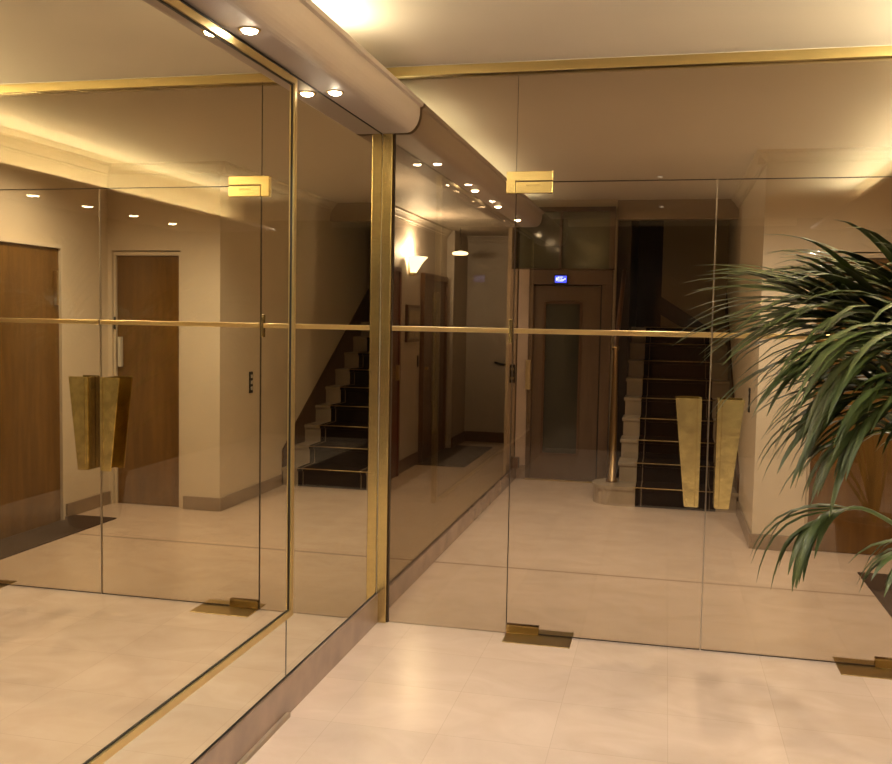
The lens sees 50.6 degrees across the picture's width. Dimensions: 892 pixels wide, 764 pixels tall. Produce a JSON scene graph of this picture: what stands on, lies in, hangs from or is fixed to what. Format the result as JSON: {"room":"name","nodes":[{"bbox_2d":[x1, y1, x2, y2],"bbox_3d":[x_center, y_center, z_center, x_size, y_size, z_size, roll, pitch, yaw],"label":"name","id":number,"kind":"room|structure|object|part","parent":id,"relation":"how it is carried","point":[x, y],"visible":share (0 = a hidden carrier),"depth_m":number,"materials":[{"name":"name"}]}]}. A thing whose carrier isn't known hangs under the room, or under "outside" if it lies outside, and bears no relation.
{"room":"lobby","nodes":[
{"label":"lobby","id":0,"kind":"room"},
{"bbox_2d":[376,135,382,592],"bbox_3d":[-1.216,0.044,1.408,0.188,2.780,6.980,2,4,13],"label":"wall","id":1,"kind":"structure","parent":0,"point":[382,135],"depth_m":4.77,"materials":[{"name":"gold metal"}]},
{"bbox_2d":[0,0,296,763],"bbox_3d":[-1.058,0.011,1.573,0.017,2.045,4.175,2,4,13],"label":"framed mirror","id":2,"kind":"object","parent":1,"relation":"attached to","point":[148,161],"visible":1,"depth_m":2.52,"materials":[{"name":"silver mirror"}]},
{"bbox_2d":[103,0,289,763],"bbox_3d":[-1.257,0.170,0.801,0.010,2.294,5.726,2,4,13],"label":"wall mirror","id":3,"kind":"object","parent":1,"relation":"attached to","point":[186,731],"visible":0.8,"depth_m":3.06,"materials":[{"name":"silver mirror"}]},
{"bbox_2d":[238,26,260,34],"bbox_3d":[-0.625,-1.114,2.999,0.074,0.012,0.074,2,4,13],"label":"recessed light","id":4,"kind":"object","parent":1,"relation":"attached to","point":[249,30],"visible":1,"depth_m":2.98,"materials":[{"name":"white glass"}]},
{"bbox_3d":[-0.625,-1.113,2.999,0.052,0.011,0.052,2,4,13],"label":"bulb glass","id":5,"kind":"part","parent":4,"relation":"part of","materials":[{"name":"white glass"}]},
{"bbox_2d":[237,712,289,763],"bbox_3d":[-0.854,1.354,2.619,0.014,0.018,2.140,2,4,13],"label":"trim","id":6,"kind":"structure","parent":1,"relation":"attached to","point":[269,734],"depth_m":3.43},
{"bbox_2d":[180,0,382,134],"bbox_3d":[-1.101,-1.013,1.294,0.010,0.006,6.898,2,4,13],"label":"trim","id":7,"kind":"structure","parent":1,"relation":"attached to","point":[183,1],"depth_m":3.32,"materials":[{"name":"black"}]},
{"bbox_2d":[191,593,377,763],"bbox_3d":[-1.144,1.361,1.448,0.022,0.150,6.930,2,4,13],"label":"baseboard","id":8,"kind":"structure","parent":1,"relation":"attached to","point":[231,748],"depth_m":3.71,"materials":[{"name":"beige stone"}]},
{"bbox_2d":[285,620,286,675],"bbox_3d":[-0.605,-0.003,3.587,0.010,2.294,0.006,2,4,13],"label":"trim","id":9,"kind":"structure","parent":1,"relation":"attached to","point":[286,620],"depth_m":3.65,"materials":[{"name":"black"}]},
{"bbox_2d":[184,0,423,133],"bbox_3d":[-1.070,-1.089,1.273,0.358,0.150,6.920,2,4,13],"label":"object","id":10,"kind":"structure","parent":1,"relation":"attached to","point":[297,35],"depth_m":3.42,"materials":[{"name":"paint"}]},
{"bbox_2d":[286,74,381,674],"bbox_3d":[-0.472,-0.039,4.157,0.010,2.294,1.166,2,4,13],"label":"wall mirror","id":11,"kind":"object","parent":1,"relation":"attached to","point":[339,156],"visible":0.93,"depth_m":4.08,"materials":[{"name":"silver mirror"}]},
{"bbox_2d":[326,90,343,95],"bbox_3d":[-0.448,-1.165,3.808,0.074,0.012,0.074,2,4,13],"label":"recessed light","id":12,"kind":"object","parent":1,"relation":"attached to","point":[331,92],"visible":1,"depth_m":3.79,"materials":[{"name":"white glass"}]},
{"bbox_3d":[-0.448,-1.164,3.808,0.052,0.011,0.052,2,4,13],"label":"bulb glass","id":13,"kind":"part","parent":12,"relation":"part of","materials":[{"name":"white glass"}]},
{"bbox_2d":[389,468,515,607],"bbox_3d":[0.165,1.025,7.109,0.030,0.118,4.630,2,4,13],"label":"trim","id":14,"kind":"structure","parent":1,"relation":"attached to","point":[398,585],"depth_m":6.25,"materials":[{"name":"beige stone"}]},
{"bbox_2d":[397,146,519,576],"bbox_3d":[0.187,-0.198,6.981,0.080,2.339,4.520,2,4,13],"label":"glass screen","id":15,"kind":"object","parent":14,"relation":"on","point":[514,460],"visible":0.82,"depth_m":9.15,"materials":[{"name":"brown"}]},
{"bbox_2d":[386,103,543,226],"bbox_3d":[0.250,-1.440,6.920,0.358,0.150,4.620,2,4,13],"label":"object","id":16,"kind":"structure","parent":1,"relation":"attached to","point":[432,141],"depth_m":5.89,"materials":[{"name":"paint"}]},
{"bbox_2d":[385,45,891,78],"bbox_3d":[1.525,-1.460,4.234,3.750,0.045,0.056,2,4,13],"label":"trim","id":17,"kind":"structure","parent":1,"relation":"attached to","point":[878,52],"depth_m":4.35,"materials":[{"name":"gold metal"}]},
{"bbox_2d":[516,58,881,181],"bbox_3d":[1.253,-1.190,4.314,1.867,0.514,0.010,2,4,13],"label":"transom panel","id":18,"kind":"object","parent":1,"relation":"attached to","point":[868,58],"visible":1,"depth_m":4.37,"materials":[{"name":"clear glass"}]},
{"bbox_2d":[394,218,446,459],"bbox_3d":[-0.781,-0.356,8.895,0.430,2.600,7.820,2,4,13],"label":"wall","id":19,"kind":"structure","parent":0,"point":[410,240],"depth_m":9.76,"materials":[{"name":"paint"}]},
{"bbox_2d":[391,266,401,478],"bbox_3d":[-0.516,-0.077,8.995,0.059,2.040,0.500,2,4,13],"label":"wooden door","id":20,"kind":"structure","parent":19,"relation":"in","point":[397,312],"depth_m":9.14,"materials":[{"name":"brown wood"}]},
{"bbox_3d":[-0.468,-0.090,9.132,0.030,0.150,0.030,2,4,13],"label":"handle","id":21,"kind":"part","parent":20,"relation":"part of","materials":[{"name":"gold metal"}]},
{"bbox_2d":[405,305,420,341],"bbox_3d":[-0.340,-0.604,9.733,0.034,0.380,0.500,2,4,13],"label":"notice board","id":22,"kind":"object","parent":19,"relation":"attached to","point":[412,312],"visible":0.95,"depth_m":9.66,"materials":[{"name":"brown wood"}]},
{"bbox_2d":[407,256,427,275],"bbox_3d":[-0.280,-1.174,9.581,0.181,0.190,0.372,2,4,13],"label":"wall sconce","id":23,"kind":"object","parent":19,"relation":"attached to","point":[415,262],"visible":1,"depth_m":9.51,"materials":[{"name":"white glass"}]},
{"bbox_2d":[418,273,447,461],"bbox_3d":[-0.134,-0.178,10.628,0.059,2.040,1.100,2,4,13],"label":"wooden door","id":24,"kind":"structure","parent":19,"relation":"in","point":[434,288],"depth_m":10.56,"materials":[{"name":"brown wood"}]},
{"bbox_2d":[399,431,503,473],"bbox_3d":[-0.592,0.901,8.663,0.952,0.130,7.245,3,4,21],"label":"baseboard","id":25,"kind":"structure","parent":19,"relation":"attached to","point":[411,460],"depth_m":11.95,"materials":[{"name":"brown wood"}]},
{"bbox_2d":[395,205,508,243],"bbox_3d":[-0.100,-1.564,8.332,1.070,0.090,7.160,2,4,13],"label":"trim","id":26,"kind":"structure","parent":19,"relation":"attached to","point":[402,214],"depth_m":10.44,"materials":[{"name":"paint"}]},
{"bbox_2d":[395,160,508,235],"bbox_3d":[-0.263,-1.710,8.675,1.450,0.150,7.850,2,4,13],"label":"ceiling","id":27,"kind":"structure","parent":0,"point":[414,193],"depth_m":8.85,"materials":[{"name":"paint"}]},
{"bbox_2d":[452,228,467,254],"bbox_3d":[0.166,-1.618,10.869,0.190,0.311,0.190,2,4,13],"label":"pendant lamp","id":28,"kind":"object","parent":27,"relation":"hanging from","point":[460,252],"visible":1,"depth_m":10.82,"materials":[{"name":"white glass"}]},
{"bbox_3d":[0.163,-1.488,10.878,0.190,0.050,0.190,2,4,13],"label":"lamp shade","id":29,"kind":"part","parent":28,"relation":"part of","materials":[{"name":"white glass"}]},
{"bbox_2d":[445,230,467,447],"bbox_3d":[0.125,-0.521,11.631,0.090,2.600,0.770,2,4,13],"label":"pier","id":30,"kind":"object","parent":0,"point":[457,265],"visible":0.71,"depth_m":11.42,"materials":[{"name":"paint"}]},
{"bbox_2d":[464,244,507,432],"bbox_3d":[0.697,-0.533,11.970,1.050,2.600,0.150,2,4,13],"label":"wall","id":31,"kind":"structure","parent":0,"point":[487,275],"depth_m":11.94,"materials":[{"name":"paint"}]},
{"bbox_2d":[494,361,505,368],"bbox_3d":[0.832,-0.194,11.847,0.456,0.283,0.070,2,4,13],"label":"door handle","id":32,"kind":"object","parent":31,"relation":"attached to","point":[495,362],"visible":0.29,"depth_m":11.85,"materials":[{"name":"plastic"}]},
{"bbox_2d":[503,199,617,477],"bbox_3d":[1.389,-0.480,10.422,1.040,2.725,2.550,2,4,13],"label":"wall","id":33,"kind":"structure","parent":0,"point":[608,202],"depth_m":9.21,"materials":[{"name":"beige paint"}]},
{"bbox_2d":[509,364,514,382],"bbox_3d":[0.649,-0.081,9.238,0.056,0.180,0.014,2,4,13],"label":"panel","id":34,"kind":"object","parent":33,"relation":"attached to","point":[510,373],"visible":0.78,"depth_m":9.24,"materials":[{"name":"black plastic"}]},
{"bbox_2d":[506,269,529,478],"bbox_3d":[0.721,-0.081,9.321,0.188,2.050,0.184,2,4,13],"label":"door frame","id":35,"kind":"structure","parent":33,"relation":"attached to","point":[522,305],"depth_m":9.25,"materials":[{"name":"wood"}]},
{"bbox_2d":[511,206,615,269],"bbox_3d":[1.137,-1.389,9.134,0.990,0.600,0.080,2,4,13],"label":"panel","id":36,"kind":"object","parent":33,"relation":"attached to","point":[566,238],"visible":0.77,"depth_m":9.12,"materials":[{"name":"brown glass"}]},
{"bbox_2d":[525,270,613,482],"bbox_3d":[1.186,-0.060,9.184,0.810,2.045,0.200,2,4,13],"label":"door","id":37,"kind":"structure","parent":33,"relation":"in","point":[567,377],"depth_m":9.18,"materials":[{"name":"brown wood"}]},
{"bbox_3d":[0.800,-0.071,9.204,0.048,0.290,0.035,2,4,13],"label":"door handle","id":38,"kind":"part","parent":37,"relation":"part of","materials":[{"name":"gold metal"}]},
{"bbox_2d":[554,275,567,283],"bbox_3d":[1.106,-0.990,9.084,0.136,0.090,0.014,2,4,13],"label":"display","id":39,"kind":"object","parent":37,"relation":"attached to","point":[558,279],"visible":1,"depth_m":9.08,"materials":[{"name":"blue plastic"}]},
{"bbox_2d":[617,199,738,220],"bbox_3d":[2.210,-1.653,9.003,1.120,0.205,0.135,2,4,13],"label":"trim","id":40,"kind":"structure","parent":33,"relation":"attached to","point":[673,209],"depth_m":8.95,"materials":[{"name":"brown paint"}]},
{"bbox_2d":[246,441,891,763],"bbox_3d":[0.917,1.298,5.010,5.600,0.120,14.800,2,4,13],"label":"floor","id":41,"kind":"structure","parent":0,"point":[404,693],"depth_m":4.49,"materials":[{"name":"tile"}]},
{"bbox_2d":[377,133,395,622],"bbox_3d":[-0.301,0.001,4.749,0.056,2.457,0.055,2,4,13],"label":"post","id":42,"kind":"object","parent":41,"relation":"on","point":[389,140],"visible":1,"depth_m":4.72,"materials":[{"name":"gold metal"}]},
{"bbox_2d":[388,73,518,632],"bbox_3d":[0.025,-0.125,4.668,0.612,2.731,0.028,2,4,13],"label":"fixed glass panel","id":43,"kind":"object","parent":41,"relation":"on","point":[394,328],"visible":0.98,"depth_m":4.64,"materials":[{"name":"brown"}]},
{"bbox_2d":[416,445,491,466],"bbox_3d":[0.119,0.836,10.760,0.540,0.008,1.630,2,4,13],"label":"floor mat","id":44,"kind":"object","parent":41,"relation":"on","point":[459,455],"depth_m":10.62,"materials":[{"name":"brown carpet"}]},
{"bbox_2d":[502,630,573,648],"bbox_3d":[0.454,1.252,4.625,0.326,0.004,0.225,2,4,13],"label":"plate","id":45,"kind":"object","parent":41,"relation":"on","point":[540,640],"visible":0.8,"depth_m":4.59,"materials":[{"name":"gold metal"}]},
{"bbox_2d":[506,171,891,668],"bbox_3d":[1.228,0.146,4.403,1.958,2.258,0.143,2,4,13],"label":"door","id":46,"kind":"structure","parent":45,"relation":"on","point":[689,408],"depth_m":4.37,"materials":[{"name":"brown"}]},
{"bbox_3d":[1.147,0.320,4.499,0.118,0.506,0.008,2,4,13],"label":"pull handle","id":47,"kind":"part","parent":46,"relation":"part of","materials":[{"name":"gold metal"}]},
{"bbox_3d":[1.117,0.328,4.375,0.118,0.506,0.008,2,4,13],"label":"pull handle","id":48,"kind":"part","parent":46,"relation":"part of","materials":[{"name":"gold metal"}]},
{"bbox_3d":[1.302,0.335,4.332,0.118,0.506,0.008,2,4,13],"label":"pull handle","id":49,"kind":"part","parent":46,"relation":"part of","materials":[{"name":"gold metal"}]},
{"bbox_3d":[1.331,0.327,4.456,0.118,0.506,0.008,2,4,13],"label":"pull handle","id":50,"kind":"part","parent":46,"relation":"part of","materials":[{"name":"gold metal"}]},
{"bbox_2d":[592,294,738,512],"bbox_3d":[2.148,0.035,9.190,1.211,1.890,2.853,2,4,13],"label":"staircase","id":51,"kind":"structure","parent":41,"relation":"on","point":[649,465],"depth_m":8.78,"materials":[{"name":"stone"}]},
{"bbox_2d":[606,269,626,482],"bbox_3d":[1.709,-0.425,9.174,0.100,2.459,2.261,2,4,13],"label":"newel post","id":52,"kind":"object","parent":51,"relation":"on","point":[612,452],"visible":0.95,"depth_m":8.15,"materials":[{"name":"brown metal"}]},
{"bbox_3d":[1.725,-1.000,9.155,0.043,1.308,2.221,2,4,13],"label":"handrail","id":53,"kind":"part","parent":52,"relation":"part of","materials":[{"name":"brown wood"}]},
{"bbox_3d":[1.907,0.897,7.837,0.695,0.009,0.009,2,4,13],"label":"stair nosing rod","id":54,"kind":"part","parent":51,"relation":"part of","materials":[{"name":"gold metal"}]},
{"bbox_3d":[1.975,0.714,8.103,0.695,0.009,0.009,2,4,13],"label":"stair nosing rod","id":55,"kind":"part","parent":51,"relation":"part of","materials":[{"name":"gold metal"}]},
{"bbox_3d":[2.042,0.530,8.368,0.695,0.009,0.009,2,4,13],"label":"stair nosing rod","id":56,"kind":"part","parent":51,"relation":"part of","materials":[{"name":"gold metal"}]},
{"bbox_3d":[2.382,-0.390,9.698,0.695,0.009,0.009,2,4,13],"label":"stair nosing rod","id":57,"kind":"part","parent":51,"relation":"part of","materials":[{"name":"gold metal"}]},
{"bbox_3d":[2.178,0.162,8.900,0.695,0.009,0.009,2,4,13],"label":"stair nosing rod","id":58,"kind":"part","parent":51,"relation":"part of","materials":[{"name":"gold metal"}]},
{"bbox_3d":[2.110,0.346,8.634,0.695,0.009,0.009,2,4,13],"label":"stair nosing rod","id":59,"kind":"part","parent":51,"relation":"part of","materials":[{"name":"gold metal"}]},
{"bbox_3d":[2.450,-0.573,9.964,0.695,0.009,0.009,2,4,13],"label":"stair nosing rod","id":60,"kind":"part","parent":51,"relation":"part of","materials":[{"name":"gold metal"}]},
{"bbox_3d":[2.314,-0.206,9.432,0.695,0.009,0.009,2,4,13],"label":"stair nosing rod","id":61,"kind":"part","parent":51,"relation":"part of","materials":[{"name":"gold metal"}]},
{"bbox_3d":[2.246,-0.022,9.166,0.695,0.009,0.009,2,4,13],"label":"stair nosing rod","id":62,"kind":"part","parent":51,"relation":"part of","materials":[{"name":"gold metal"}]},
{"bbox_2d":[672,219,891,596],"bbox_3d":[1.650,0.347,2.548,2.007,2.131,1.908,-3,5,-44],"label":"potted palm","id":63,"kind":"object","parent":41,"relation":"on","point":[827,405],"visible":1,"depth_m":2.41,"materials":[{"name":"plant"}]},
{"bbox_3d":[1.454,0.426,2.612,0.939,1.200,0.063,1,4,-7],"label":"stem","id":64,"kind":"part","parent":63,"relation":"part of","materials":[{"name":"plant"}]},
{"bbox_3d":[1.456,0.685,2.568,0.947,0.699,0.108,0,4,-12],"label":"stem","id":65,"kind":"part","parent":63,"relation":"part of","materials":[{"name":"plant"}]},
{"bbox_3d":[1.505,0.581,2.626,0.829,0.896,0.081,1,4,-6],"label":"stem","id":66,"kind":"part","parent":63,"relation":"part of","materials":[{"name":"plant"}]},
{"bbox_2d":[833,657,891,679],"bbox_3d":[1.947,1.303,4.279,0.326,0.004,0.225,2,4,13],"label":"plate","id":67,"kind":"object","parent":41,"relation":"on","point":[845,669],"visible":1,"depth_m":4.26,"materials":[{"name":"gold metal"}]},
{"bbox_2d":[858,572,891,617],"bbox_3d":[2.593,1.258,5.105,0.378,0.008,1.650,2,4,13],"label":"floor mat","id":68,"kind":"object","parent":41,"relation":"on","point":[877,585],"depth_m":5.58,"materials":[{"name":"brown carpet"}]},
{"bbox_2d":[311,0,891,66],"bbox_3d":[0.789,-1.325,0.855,4.150,0.100,6.980,2,4,13],"label":"ceiling","id":69,"kind":"structure","parent":0,"point":[395,33],"depth_m":3.93,"materials":[{"name":"paint"}]},
{"bbox_2d":[615,221,638,477],"bbox_3d":[2.030,-0.913,10.529,0.130,3.600,2.500,2,4,13],"label":"wall","id":70,"kind":"structure","parent":0,"point":[628,231],"depth_m":9.36,"materials":[{"name":"brown paint"}]},
{"bbox_2d":[398,59,891,199],"bbox_3d":[2.117,-1.649,6.543,4.150,0.150,4.720,2,4,13],"label":"ceiling","id":71,"kind":"structure","parent":0,"point":[690,122],"depth_m":5.45,"materials":[{"name":"paint"}]},
{"bbox_2d":[636,221,663,326],"bbox_3d":[2.872,-0.967,11.563,1.300,3.600,0.100,2,4,13],"label":"wall","id":72,"kind":"structure","parent":0,"point":[650,253],"depth_m":11.58,"materials":[{"name":"brown paint"}]},
{"bbox_2d":[660,220,729,328],"bbox_3d":[2.723,-1.536,10.282,0.690,2.300,0.070,2,4,13],"label":"wall","id":73,"kind":"structure","parent":0,"point":[686,243],"depth_m":10.27,"materials":[{"name":"beige paint"}]},
{"bbox_2d":[658,295,706,327],"bbox_3d":[2.680,-0.635,10.296,0.720,0.620,0.030,2,4,13],"label":"trim","id":74,"kind":"structure","parent":73,"relation":"attached to","point":[666,309],"depth_m":10.31,"materials":[{"name":"brown wood"}]},
{"bbox_2d":[727,162,891,535],"bbox_3d":[3.650,-0.766,8.765,1.850,3.600,5.210,2,4,13],"label":"wall","id":75,"kind":"structure","parent":0,"point":[805,208],"depth_m":6.45,"materials":[{"name":"beige paint"}]},
{"bbox_2d":[747,388,750,411],"bbox_3d":[2.261,0.135,7.042,0.014,0.180,0.060,2,4,13],"label":"switch plate","id":76,"kind":"object","parent":75,"relation":"attached to","point":[749,390],"visible":0.95,"depth_m":7.02,"materials":[{"name":"black plastic"}]},
{"bbox_2d":[736,501,796,551],"bbox_3d":[2.479,1.103,6.670,0.784,0.105,2.008,-1,4,-26],"label":"baseboard","id":77,"kind":"structure","parent":75,"relation":"attached to","point":[777,543],"depth_m":6.53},
{"bbox_2d":[732,147,891,208],"bbox_3d":[2.652,-1.511,6.431,1.050,0.090,4.710,2,4,13],"label":"trim","id":78,"kind":"structure","parent":75,"relation":"attached to","point":[762,157],"depth_m":6.29,"materials":[{"name":"beige paint"}]},
{"bbox_2d":[804,253,891,554],"bbox_3d":[2.777,0.157,6.388,0.595,2.042,0.080,2,4,13],"label":"wooden door","id":79,"kind":"structure","parent":75,"relation":"in","point":[868,484],"depth_m":6.41,"materials":[{"name":"orange wood"}]}
]}

